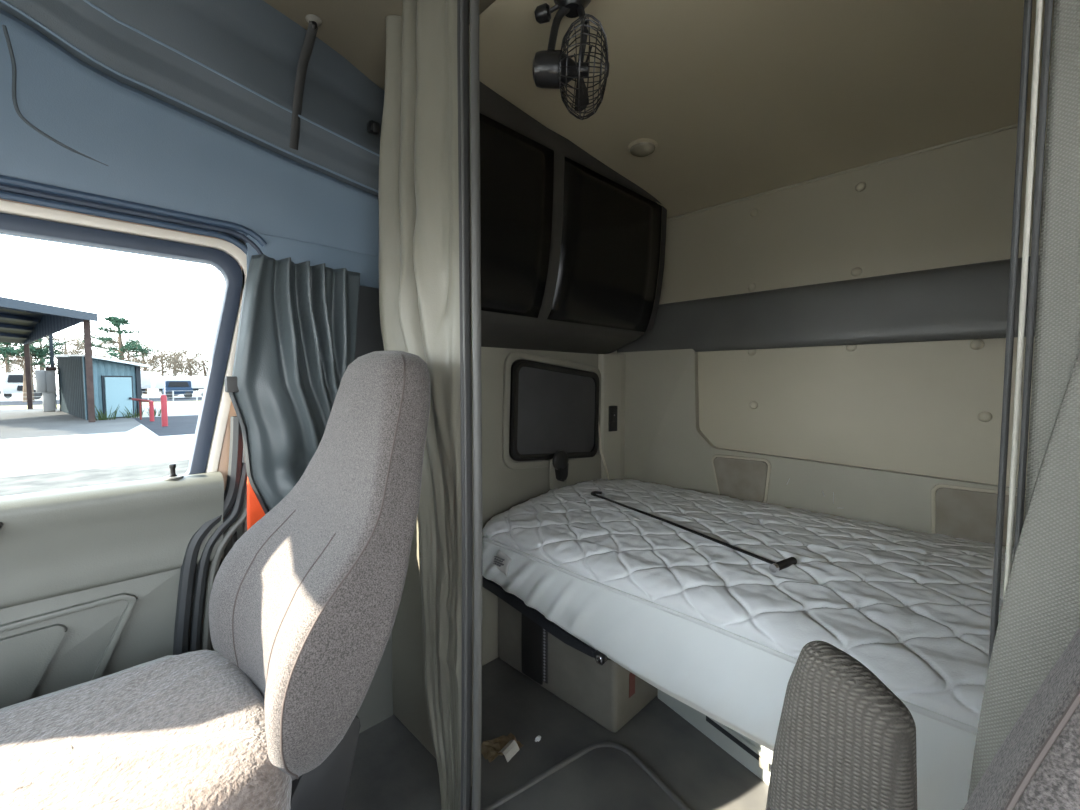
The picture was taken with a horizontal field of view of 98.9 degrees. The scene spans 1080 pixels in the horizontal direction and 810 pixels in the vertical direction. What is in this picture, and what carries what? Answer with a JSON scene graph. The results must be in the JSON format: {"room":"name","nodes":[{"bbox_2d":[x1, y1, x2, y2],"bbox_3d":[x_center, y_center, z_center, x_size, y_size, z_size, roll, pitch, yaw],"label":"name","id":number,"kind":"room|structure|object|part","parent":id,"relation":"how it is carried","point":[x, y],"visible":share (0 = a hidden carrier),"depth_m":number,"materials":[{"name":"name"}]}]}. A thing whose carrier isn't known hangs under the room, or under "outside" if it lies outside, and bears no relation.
{"room":"vehicle interior","nodes":[
{"label":"vehicle interior","id":0,"kind":"room"},
{"bbox_2d":[0,232,238,264],"bbox_3d":[-1.188,-0.722,1.030,0.050,0.670,1.770,3,4,45],"label":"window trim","id":1,"kind":"structure","parent":0,"point":[220,232],"depth_m":1.17,"materials":[{"name":"blue plastic"}]},
{"bbox_2d":[0,0,383,256],"bbox_3d":[-0.938,-0.737,0.899,0.348,0.595,1.900,3,4,45],"label":"panel","id":2,"kind":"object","parent":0,"point":[186,106],"depth_m":1.14,"materials":[{"name":"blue plastic"}]},
{"bbox_2d":[0,175,266,708],"bbox_3d":[-1.234,0.309,0.898,0.130,1.566,1.298,3,4,45],"label":"door","id":3,"kind":"structure","parent":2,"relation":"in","point":[90,576],"depth_m":1.07,"materials":[{"name":"beige paint"}]},
{"bbox_3d":[-1.320,0.764,0.871,0.062,0.660,1.064,3,4,45],"label":"panel","id":4,"kind":"part","parent":3,"relation":"part of","materials":[{"name":"grey plastic"}]},
{"bbox_3d":[-1.274,0.323,0.856,0.114,0.244,1.142,3,4,45],"label":"panel","id":5,"kind":"part","parent":3,"relation":"part of","materials":[{"name":"grey plastic"}]},
{"bbox_3d":[-1.238,-0.098,0.926,0.054,0.724,1.172,3,4,45],"label":"frame","id":6,"kind":"part","parent":3,"relation":"part of","materials":[{"name":"beige paint"}]},
{"bbox_2d":[0,200,246,496],"bbox_3d":[-1.230,-0.081,0.918,0.048,0.691,1.170,3,4,45],"label":"window","id":7,"kind":"structure","parent":3,"relation":"attached to","point":[15,218],"depth_m":1.22,"materials":[{"name":"clear glass"}]},
{"bbox_2d":[289,21,317,149],"bbox_3d":[-0.652,-0.868,1.261,0.114,0.301,0.041,2,4,31],"label":"strap","id":8,"kind":"object","parent":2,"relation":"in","point":[309,41],"visible":1,"depth_m":1.25,"materials":[{"name":"grey"}]},
{"bbox_2d":[367,120,379,134],"bbox_3d":[-0.507,-0.844,1.411,0.037,0.037,0.030,3,4,45],"label":"clip","id":9,"kind":"object","parent":2,"relation":"attached to","point":[373,127],"visible":1,"depth_m":1.40,"materials":[{"name":"black plastic"}]},
{"bbox_2d":[479,81,666,353],"bbox_3d":[0.077,-0.652,1.942,0.317,0.822,1.300,3,4,45],"label":"upper cabinet","id":10,"kind":"object","parent":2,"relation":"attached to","point":[571,252],"visible":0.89,"depth_m":1.78,"materials":[{"name":"black plastic"}]},
{"bbox_3d":[-0.170,-0.319,1.627,0.011,0.014,0.442,3,4,45],"label":"door rail","id":11,"kind":"part","parent":10,"relation":"part of","materials":[{"name":"grey plastic"}]},
{"bbox_3d":[-0.137,-0.623,1.578,0.090,0.596,0.442,3,4,45],"label":"door","id":12,"kind":"part","parent":10,"relation":"part of","materials":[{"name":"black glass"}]},
{"bbox_3d":[0.173,-0.968,1.800,0.001,0.062,1.260,3,4,45],"label":"rail","id":13,"kind":"part","parent":10,"relation":"part of","materials":[{"name":"grey plastic"}]},
{"bbox_3d":[0.273,-0.343,2.070,0.011,0.014,0.705,3,4,45],"label":"door rail","id":14,"kind":"part","parent":10,"relation":"part of","materials":[{"name":"grey plastic"}]},
{"bbox_3d":[0.306,-0.647,2.021,0.090,0.596,0.705,3,4,45],"label":"door","id":15,"kind":"part","parent":10,"relation":"part of","materials":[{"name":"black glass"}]},
{"bbox_2d":[247,477,264,529],"bbox_3d":[-0.782,0.276,1.281,0.043,0.470,0.058,3,4,45],"label":"belt","id":16,"kind":"object","parent":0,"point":[255,512],"visible":0.28,"depth_m":1.27,"materials":[{"name":"orange fabric"}]},
{"bbox_2d":[392,43,473,786],"bbox_3d":[-0.369,0.060,1.474,0.480,2.120,0.045,3,4,45],"label":"wall partition","id":17,"kind":"structure","parent":0,"point":[409,701],"depth_m":1.53,"materials":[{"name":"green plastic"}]},
{"bbox_2d":[225,254,383,514],"bbox_3d":[-0.647,0.029,1.364,0.086,0.876,0.459,3,4,45],"label":"window curtain","id":18,"kind":"object","parent":17,"relation":"hanging from","point":[302,325],"visible":0.62,"depth_m":1.30,"materials":[{"name":"grey fabric"}]},
{"bbox_3d":[-0.574,-0.006,1.491,0.007,0.750,0.175,3,4,45],"label":"flat panel","id":19,"kind":"part","parent":18,"relation":"part of","materials":[{"name":"grey fabric"}]},
{"bbox_2d":[481,347,625,665],"bbox_3d":[-0.016,0.056,2.111,0.120,2.100,1.385,3,4,45],"label":"wall","id":20,"kind":"structure","parent":0,"point":[507,483],"depth_m":2.02,"materials":[{"name":"plastic"}]},
{"bbox_2d":[173,232,393,733],"bbox_3d":[-0.791,0.329,1.391,0.142,1.632,0.780,3,4,45],"label":"trim","id":21,"kind":"structure","parent":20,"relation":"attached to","point":[192,630],"depth_m":1.27,"materials":[{"name":"grey plastic"}]},
{"bbox_2d":[509,359,598,460],"bbox_3d":[0.085,0.035,2.187,0.034,0.485,0.602,3,4,45],"label":"window","id":22,"kind":"structure","parent":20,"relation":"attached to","point":[553,408],"depth_m":2.14,"materials":[{"name":"black glass"}]},
{"bbox_2d":[549,450,568,488],"bbox_3d":[0.099,0.302,2.165,0.050,0.182,0.115,3,4,45],"label":"handle","id":23,"kind":"object","parent":20,"relation":"attached to","point":[558,466],"visible":0.98,"depth_m":2.15,"materials":[{"name":"plastic"}]},
{"bbox_3d":[0.085,0.320,2.180,0.010,0.145,0.115,3,4,45],"label":"plate","id":24,"kind":"part","parent":23,"relation":"part of","materials":[{"name":"plastic"}]},
{"bbox_3d":[0.100,0.310,2.166,0.033,0.094,0.066,3,4,45],"label":"lever","id":25,"kind":"part","parent":23,"relation":"part of","materials":[{"name":"black plastic"}]},
{"bbox_2d":[598,426,608,478],"bbox_3d":[0.340,0.250,2.421,0.073,0.331,0.030,-1,3,-19],"label":"cord","id":26,"kind":"object","parent":20,"relation":"attached to","point":[600,444],"visible":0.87,"depth_m":2.41,"materials":[{"name":"beige plastic"}]},
{"bbox_2d":[608,406,617,431],"bbox_3d":[0.390,0.073,2.452,0.056,0.136,0.020,-2,4,-31],"label":"light switch","id":27,"kind":"object","parent":20,"relation":"attached to","point":[612,422],"visible":1,"depth_m":2.44,"materials":[{"name":"black plastic"}]},
{"bbox_2d":[343,657,768,809],"bbox_3d":[0.159,1.190,0.776,2.280,0.060,3.130,3,4,45],"label":"floor","id":28,"kind":"structure","parent":0,"point":[392,769],"depth_m":1.49,"materials":[{"name":"black rubber"}]},
{"bbox_2d":[0,350,430,809],"bbox_3d":[-0.651,0.525,0.792,0.524,1.265,0.938,3,4,45],"label":"passenger seat","id":29,"kind":"object","parent":28,"relation":"on","point":[304,604],"visible":1,"depth_m":0.81,"materials":[{"name":"fabric"}]},
{"bbox_2d":[0,650,291,809],"bbox_3d":[-0.760,0.642,0.690,0.524,0.211,0.630,3,4,45],"label":"seat cushion","id":30,"kind":"object","parent":29,"relation":"on","point":[185,731],"depth_m":0.74,"materials":[{"name":"grey fabric"}]},
{"bbox_3d":[-0.448,0.265,0.982,0.510,0.765,0.362,3,4,45],"label":"backrest","id":31,"kind":"part","parent":29,"relation":"part of","materials":[{"name":"fabric"}]},
{"bbox_2d":[481,733,522,761],"bbox_3d":[-0.118,1.085,1.468,0.115,0.050,0.116,-2,4,-32],"label":"wrapper","id":32,"kind":"object","parent":28,"relation":"on","point":[508,746],"visible":0.97,"depth_m":1.47,"materials":[{"name":"brown paper"}]},
{"bbox_2d":[535,735,540,741],"bbox_3d":[-0.007,1.113,1.540,0.018,0.014,0.026,3,4,45],"label":"paper scrap","id":33,"kind":"object","parent":28,"relation":"on","point":[538,738],"visible":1,"depth_m":1.53,"materials":[{"name":"white paper"}]},
{"bbox_2d":[498,597,657,732],"bbox_3d":[0.330,0.940,2.058,0.622,0.300,0.859,3,4,45],"label":"storage box","id":34,"kind":"object","parent":28,"relation":"on","point":[609,694],"visible":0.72,"depth_m":1.69,"materials":[{"name":"grey plastic"}]},
{"bbox_2d":[480,741,689,809],"bbox_3d":[0.056,1.133,1.100,0.695,0.018,0.877,3,4,45],"label":"floor mat","id":35,"kind":"object","parent":28,"relation":"on","point":[603,775],"visible":1,"depth_m":1.35,"materials":[{"name":"black rubber"}]},
{"bbox_2d":[482,575,772,784],"bbox_3d":[0.845,0.913,1.459,2.195,0.419,0.995,3,4,45],"label":"frame","id":36,"kind":"object","parent":28,"relation":"on","point":[755,757],"visible":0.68,"depth_m":1.52,"materials":[{"name":"grey metal"}]},
{"bbox_3d":[0.934,0.991,1.117,0.127,0.300,1.590,-2,4,-39],"label":"panel","id":37,"kind":"part","parent":36,"relation":"part of","materials":[{"name":"white plastic"}]},
{"bbox_2d":[482,479,1013,809],"bbox_3d":[0.805,0.599,1.431,2.077,0.390,1.046,3,4,45],"label":"mattress","id":38,"kind":"object","parent":36,"relation":"on","point":[708,624],"visible":0.81,"depth_m":1.21,"materials":[{"name":"white fabric"}]},
{"bbox_2d":[591,491,796,572],"bbox_3d":[0.440,0.404,1.601,0.097,0.034,0.858,-2,4,-31],"label":"rod","id":39,"kind":"object","parent":38,"relation":"on","point":[774,567],"visible":1,"depth_m":1.38,"materials":[{"name":"black plastic"}]},
{"bbox_3d":[0.657,0.429,1.245,0.095,0.023,0.021,-2,4,-31],"label":"handle","id":40,"kind":"part","parent":39,"relation":"part of","materials":[{"name":"black plastic"}]},
{"bbox_2d":[766,627,1079,809],"bbox_3d":[0.185,0.568,0.014,0.682,1.265,1.018,3,4,45],"label":"seat","id":41,"kind":"object","parent":28,"relation":"on","point":[845,740],"visible":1,"depth_m":0.48,"materials":[{"name":"fabric"}]},
{"bbox_3d":[0.337,0.449,0.534,0.156,0.345,0.060,3,4,45],"label":"armrest","id":42,"kind":"part","parent":41,"relation":"part of","materials":[{"name":"grey fabric"}]},
{"bbox_3d":[0.416,0.311,0.119,0.510,0.765,0.362,3,4,45],"label":"backrest","id":43,"kind":"part","parent":41,"relation":"part of","materials":[{"name":"fabric"}]},
{"bbox_2d":[263,0,1053,218],"bbox_3d":[0.164,-0.701,0.661,2.346,0.692,3.156,3,4,45],"label":"ceiling","id":44,"kind":"structure","parent":0,"point":[738,99],"depth_m":1.36,"materials":[{"name":"plastic"}]},
{"bbox_2d":[305,14,321,29],"bbox_3d":[-0.603,-1.016,1.232,0.040,0.026,0.040,3,4,45],"label":"hook","id":45,"kind":"object","parent":44,"relation":"attached to","point":[316,21],"visible":0.98,"depth_m":1.22,"materials":[{"name":"grey plastic"}]},
{"bbox_2d":[378,0,482,809],"bbox_3d":[-0.321,0.029,1.227,0.469,2.150,0.075,3,4,45],"label":"curtain","id":46,"kind":"object","parent":44,"relation":"hanging from","point":[426,271],"visible":0.93,"depth_m":1.13,"materials":[{"name":"beige fabric"}]},
{"bbox_3d":[-0.181,0.041,1.090,0.031,2.140,0.007,3,4,45],"label":"hem cord","id":47,"kind":"part","parent":46,"relation":"part of","materials":[{"name":"grey fabric"}]},
{"bbox_2d":[532,0,608,119],"bbox_3d":[0.086,-0.839,1.076,0.193,0.327,0.179,3,4,45],"label":"fan","id":48,"kind":"object","parent":44,"relation":"hanging from","point":[552,68],"visible":1,"depth_m":1.06,"materials":[{"name":"black plastic"}]},
{"bbox_3d":[0.007,-0.931,1.100,0.038,0.037,0.036,1,3,14],"label":"tilt knob","id":49,"kind":"part","parent":48,"relation":"part of","materials":[{"name":"black plastic"}]},
{"bbox_3d":[0.049,-0.781,1.074,0.132,0.077,0.074,1,3,10],"label":"motor","id":50,"kind":"part","parent":48,"relation":"part of","materials":[{"name":"black plastic"}]},
{"bbox_3d":[0.088,-0.732,1.026,0.019,0.073,0.072,1,3,10],"label":"blade","id":51,"kind":"part","parent":48,"relation":"part of","materials":[{"name":"black plastic"}]},
{"bbox_3d":[0.100,-0.734,1.110,0.021,0.070,0.075,1,3,19],"label":"blade","id":52,"kind":"part","parent":48,"relation":"part of","materials":[{"name":"black plastic"}]},
{"bbox_3d":[0.099,-0.816,1.024,0.010,0.073,0.075,-1,3,-12],"label":"blade","id":53,"kind":"part","parent":48,"relation":"part of","materials":[{"name":"black plastic"}]},
{"bbox_3d":[0.111,-0.817,1.107,0.033,0.068,0.072,0,3,9],"label":"blade","id":54,"kind":"part","parent":48,"relation":"part of","materials":[{"name":"black plastic"}]},
{"bbox_2d":[628,138,657,156],"bbox_3d":[0.389,-0.969,1.753,0.111,0.034,0.111,3,4,45],"label":"recessed light","id":55,"kind":"object","parent":44,"relation":"in","point":[643,147],"visible":1,"depth_m":1.73,"materials":[{"name":"plastic"}]},
{"bbox_2d":[967,0,1079,800],"bbox_3d":[0.646,0.087,0.239,0.619,2.140,0.075,3,4,45],"label":"curtain","id":56,"kind":"object","parent":44,"relation":"hanging from","point":[1039,617],"visible":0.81,"depth_m":0.43,"materials":[{"name":"fabric"}]},
{"bbox_3d":[0.467,0.075,0.457,0.004,2.140,0.006,3,4,45],"label":"hem cord","id":57,"kind":"part","parent":56,"relation":"part of","materials":[{"name":"white fabric"}]},
{"bbox_2d":[617,118,1046,545],"bbox_3d":[1.231,0.083,1.790,2.320,2.080,0.097,3,4,45],"label":"wall","id":58,"kind":"structure","parent":0,"point":[834,344],"depth_m":1.79,"materials":[{"name":"plastic"}]},
{"label":"outside","id":59,"kind":"structure","parent":0,"visible":0},
{"bbox_2d":[0,401,200,409],"bbox_3d":[-39.775,0.058,39.836,7.500,0.020,180.000,3,4,45],"label":"grass strip","id":60,"kind":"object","parent":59,"point":[174,402],"depth_m":40.10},
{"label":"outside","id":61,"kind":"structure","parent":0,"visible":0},
{"bbox_2d":[0,388,201,477],"bbox_3d":[-42.426,0.064,42.492,200.000,0.280,180.000,3,4,45],"label":"ground","id":62,"kind":"structure","parent":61,"point":[138,445],"depth_m":14.99,"materials":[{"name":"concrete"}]},
{"bbox_2d":[0,342,23,381],"bbox_3d":[-79.409,-7.110,67.507,9.622,11.360,8.118,3,4,45],"label":"bare tree","id":63,"kind":"object","parent":62,"relation":"on","point":[7,367],"visible":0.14,"depth_m":68.13,"materials":[{"name":"brown plant"}]},
{"bbox_2d":[2,373,35,398],"bbox_3d":[-63.662,-2.386,56.500,3.000,3.090,2.576,3,4,45],"label":"pickup truck","id":64,"kind":"object","parent":62,"relation":"on","point":[13,384],"visible":0.59,"depth_m":55.25,"materials":[{"name":"grey paint"}]},
{"bbox_2d":[17,385,22,390],"bbox_3d":[-62.401,-2.034,55.742,0.120,0.638,0.964,3,4,45],"label":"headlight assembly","id":65,"kind":"object","parent":64,"relation":"attached to","point":[19,387],"depth_m":55.56,"materials":[{"name":"black plastic"}]},
{"bbox_2d":[0,336,77,378],"bbox_3d":[-69.239,-6.148,64.608,10.275,9.753,8.550,3,4,45],"label":"bare tree","id":66,"kind":"object","parent":62,"relation":"on","point":[21,365],"visible":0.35,"depth_m":63.07,"materials":[{"name":"brown plant"}]},
{"bbox_2d":[34,390,56,399],"bbox_3d":[-57.085,-1.417,53.197,1.840,1.520,2.056,3,4,45],"label":"car","id":67,"kind":"object","parent":62,"relation":"on","point":[36,394],"visible":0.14,"depth_m":52.21,"materials":[{"name":"white metal"}]},
{"bbox_2d":[35,330,97,370],"bbox_3d":[-87.380,-8.792,85.603,11.694,12.761,10.158,3,4,45],"label":"bare tree","id":68,"kind":"object","parent":62,"relation":"on","point":[74,348],"visible":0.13,"depth_m":84.35,"materials":[{"name":"brown plant"}]},
{"bbox_2d":[56,330,123,358],"bbox_3d":[-78.615,-7.950,80.433,11.034,11.640,10.273,3,4,45],"label":"bare tree","id":69,"kind":"object","parent":62,"relation":"on","point":[82,347],"visible":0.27,"depth_m":80.02,"materials":[{"name":"brown plant"}]},
{"bbox_2d":[76,314,158,360],"bbox_3d":[-59.296,-7.024,65.234,7.846,11.456,8.609,3,4,45],"label":"pine tree","id":70,"kind":"object","parent":62,"relation":"on","point":[116,322],"visible":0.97,"depth_m":64.74,"materials":[{"name":"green plant"}]},
{"bbox_2d":[93,333,164,374],"bbox_3d":[-68.955,-7.559,78.082,9.374,11.114,9.396,3,4,45],"label":"bare tree","id":71,"kind":"object","parent":62,"relation":"on","point":[115,338],"visible":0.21,"depth_m":76.79,"materials":[{"name":"brown plant"}]},
{"bbox_2d":[114,341,174,393],"bbox_3d":[-62.067,-5.881,72.649,8.386,8.353,7.770,3,4,45],"label":"bare tree","id":72,"kind":"object","parent":62,"relation":"on","point":[153,360],"visible":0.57,"depth_m":72.20,"materials":[{"name":"brown plant"}]},
{"bbox_3d":[-62.067,-6.984,72.589,8.386,6.144,7.770,3,4,45],"label":"crown","id":73,"kind":"part","parent":72,"relation":"part of","materials":[{"name":"plant"}]},
{"bbox_2d":[140,371,151,394],"bbox_3d":[-51.937,-2.518,56.904,2.600,3.320,6.100,3,4,45],"label":"box trailer","id":74,"kind":"object","parent":62,"relation":"on","point":[146,382],"visible":0.13,"depth_m":57.76,"materials":[{"name":"grey paint"}]},
{"bbox_2d":[145,406,160,416],"bbox_3d":[-23.558,0.330,28.299,0.821,0.742,1.023,3,4,45],"label":"tuft","id":75,"kind":"object","parent":62,"relation":"on","point":[155,411],"visible":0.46,"depth_m":28.28,"materials":[{"name":"green"}]},
{"bbox_2d":[140,343,185,375],"bbox_3d":[-77.002,-7.917,94.290,9.718,10.079,8.831,3,4,45],"label":"bare tree","id":76,"kind":"object","parent":62,"relation":"on","point":[163,374],"visible":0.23,"depth_m":94.80,"materials":[{"name":"brown plant"}]},
{"bbox_2d":[156,349,197,375],"bbox_3d":[-70.199,-6.694,89.446,7.482,8.161,7.296,3,4,45],"label":"bare tree","id":77,"kind":"object","parent":62,"relation":"on","point":[171,355],"visible":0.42,"depth_m":87.42,"materials":[{"name":"brown plant"}]},
{"bbox_2d":[152,376,206,395],"bbox_3d":[-47.588,-2.937,69.735,2.600,2.770,16.600,3,4,45],"label":"box trailer","id":78,"kind":"object","parent":62,"relation":"on","point":[197,382],"visible":0.18,"depth_m":64.90,"materials":[{"name":"grey paint"}]},
{"bbox_2d":[165,346,201,375],"bbox_3d":[-63.616,-6.403,82.263,8.147,8.359,6.773,3,4,45],"label":"bare tree","id":79,"kind":"object","parent":62,"relation":"on","point":[177,365],"visible":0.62,"depth_m":81.99,"materials":[{"name":"brown plant"}]},
{"bbox_2d":[178,349,210,375],"bbox_3d":[-56.532,-5.709,77.558,5.758,7.483,6.785,3,4,45],"label":"bare tree","id":80,"kind":"object","parent":62,"relation":"on","point":[197,363],"visible":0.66,"depth_m":76.28,"materials":[{"name":"brown plant"}]},
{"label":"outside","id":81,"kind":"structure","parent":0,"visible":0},
{"bbox_2d":[133,415,198,435],"bbox_3d":[-16.900,0.853,25.256,12.500,0.008,7.300,3,4,45],"label":"asphalt","id":82,"kind":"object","parent":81,"point":[177,425],"visible":0.36,"depth_m":22.49,"materials":[{"name":"grey asphalt"}]},
{"bbox_2d":[121,406,144,417],"bbox_3d":[-23.832,0.392,27.061,1.200,0.754,0.734,-1,3,-18],"label":"tuft","id":83,"kind":"object","parent":82,"relation":"on","point":[129,413],"visible":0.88,"depth_m":27.01,"materials":[{"name":"green plant"}]},
{"bbox_2d":[131,398,154,420],"bbox_3d":[-22.041,0.240,25.632,3.114,1.190,0.199,2,4,35],"label":"guard rail","id":84,"kind":"object","parent":82,"relation":"on","point":[151,403],"visible":0.98,"depth_m":24.81,"materials":[{"name":"red metal"}]},
{"bbox_3d":[-22.323,0.296,25.814,0.074,1.060,0.074,1,3,22],"label":"thin post","id":85,"kind":"part","parent":84,"relation":"part of","materials":[{"name":"red metal"}]},
{"bbox_3d":[-20.846,0.320,24.802,0.193,1.120,0.193,3,4,45],"label":"rail post","id":86,"kind":"part","parent":84,"relation":"part of","materials":[{"name":"red metal"}]},
{"bbox_2d":[160,381,167,425],"bbox_3d":[-17.971,-0.063,22.080,0.240,2.180,0.240,3,4,45],"label":"bollard","id":87,"kind":"object","parent":82,"relation":"on","point":[164,413],"visible":0.98,"depth_m":22.02,"materials":[{"name":"red metal"}]},
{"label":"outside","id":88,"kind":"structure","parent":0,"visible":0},
{"bbox_2d":[0,459,188,495],"bbox_3d":[-8.662,1.706,9.475,6.500,0.010,13.000,3,4,45],"label":"gravel","id":89,"kind":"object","parent":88,"point":[13,485],"visible":0.11,"depth_m":10.49,"materials":[{"name":"white gravel"}]},
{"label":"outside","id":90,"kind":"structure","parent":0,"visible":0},
{"bbox_2d":[0,408,140,438],"bbox_3d":[-38.647,0.997,22.605,33.500,0.006,27.190,3,4,45],"label":"ground slab","id":91,"kind":"structure","parent":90,"point":[15,423],"depth_m":23.02,"materials":[{"name":"concrete"}]},
{"bbox_2d":[35,367,55,411],"bbox_3d":[-34.744,-1.113,32.560,1.800,3.105,0.990,3,4,45],"label":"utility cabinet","id":92,"kind":"object","parent":91,"relation":"on","point":[45,379],"visible":1,"depth_m":32.09,"materials":[{"name":"grey metal"}]},
{"bbox_3d":[-34.319,-1.613,31.797,0.080,1.395,0.440,3,4,45],"label":"door","id":93,"kind":"part","parent":92,"relation":"part of","materials":[{"name":"grey paint"}]},
{"bbox_3d":[-34.569,-2.561,32.657,1.800,0.225,0.495,3,4,45],"label":"lid","id":94,"kind":"part","parent":92,"relation":"part of","materials":[{"name":"grey metal"}]},
{"bbox_2d":[0,297,97,421],"bbox_3d":[-29.922,-2.279,21.753,31.147,6.600,11.942,2,4,35],"label":"canopy","id":95,"kind":"object","parent":91,"relation":"on","point":[21,322],"visible":1,"depth_m":27.52,"materials":[{"name":"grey metal"}]},
{"bbox_3d":[-38.608,-2.177,34.864,0.260,4.980,0.260,3,4,45],"label":"post","id":96,"kind":"part","parent":95,"relation":"part of","materials":[{"name":"brown wood"}]},
{"bbox_3d":[-23.504,-1.869,24.089,0.260,5.530,0.260,3,4,45],"label":"post","id":97,"kind":"part","parent":95,"relation":"part of","materials":[{"name":"brown wood"}]},
{"bbox_2d":[49,334,56,408],"bbox_3d":[-36.614,-2.979,34.694,0.400,6.600,0.400,3,4,45],"label":"utility pole","id":98,"kind":"object","parent":91,"relation":"on","point":[50,336],"visible":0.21,"depth_m":34.58,"materials":[{"name":"black"}]},
{"bbox_2d":[54,354,149,419],"bbox_3d":[-29.229,-1.460,30.687,14.402,4.000,3.098,2,4,39],"label":"shed","id":99,"kind":"object","parent":91,"relation":"on","point":[115,382],"visible":0.87,"depth_m":27.05,"materials":[{"name":"blue metal"}]},
{"bbox_3d":[-24.595,-0.464,26.993,0.060,2.310,1.446,0,3,9],"label":"door","id":100,"kind":"part","parent":99,"relation":"part of","materials":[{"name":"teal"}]},
{"bbox_3d":[-24.432,-0.847,28.135,0.060,3.050,0.260,0,3,9],"label":"corner trim","id":101,"kind":"part","parent":99,"relation":"part of","materials":[{"name":"black"}]},
{"bbox_2d":[95,405,119,419],"bbox_3d":[-24.081,0.400,25.532,1.043,0.901,0.881,0,3,-7],"label":"tuft","id":102,"kind":"object","parent":91,"relation":"on","point":[115,411],"visible":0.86,"depth_m":25.58,"materials":[{"name":"green plant"}]},
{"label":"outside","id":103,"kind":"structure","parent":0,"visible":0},
{"bbox_2d":[0,397,201,405],"bbox_3d":[-47.730,-0.367,47.780,15.000,0.010,180.000,3,4,45],"label":"road","id":104,"kind":"structure","parent":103,"point":[2,403],"depth_m":47.56,"materials":[{"name":"grey asphalt"}]},
{"bbox_2d":[0,338,67,401],"bbox_3d":[-52.244,-4.755,46.458,5.593,8.965,7.158,3,4,45],"label":"pine tree","id":105,"kind":"object","parent":104,"relation":"on","point":[36,351],"visible":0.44,"depth_m":46.62,"materials":[{"name":"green plant"}]},
{"bbox_2d":[0,390,203,401],"bbox_3d":[-38.891,-0.902,47.397,0.100,1.120,30.100,3,4,45],"label":"wire fence","id":106,"kind":"object","parent":104,"relation":"on","point":[196,390],"visible":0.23,"depth_m":48.06,"materials":[{"name":"grey metal"}]},
{"bbox_2d":[162,381,192,398],"bbox_3d":[-43.791,-1.861,55.864,2.040,2.120,2.700,3,4,45],"label":"van","id":107,"kind":"object","parent":104,"relation":"on","point":[184,388],"visible":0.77,"depth_m":55.16,"materials":[{"name":"blue paint"}]}
]}

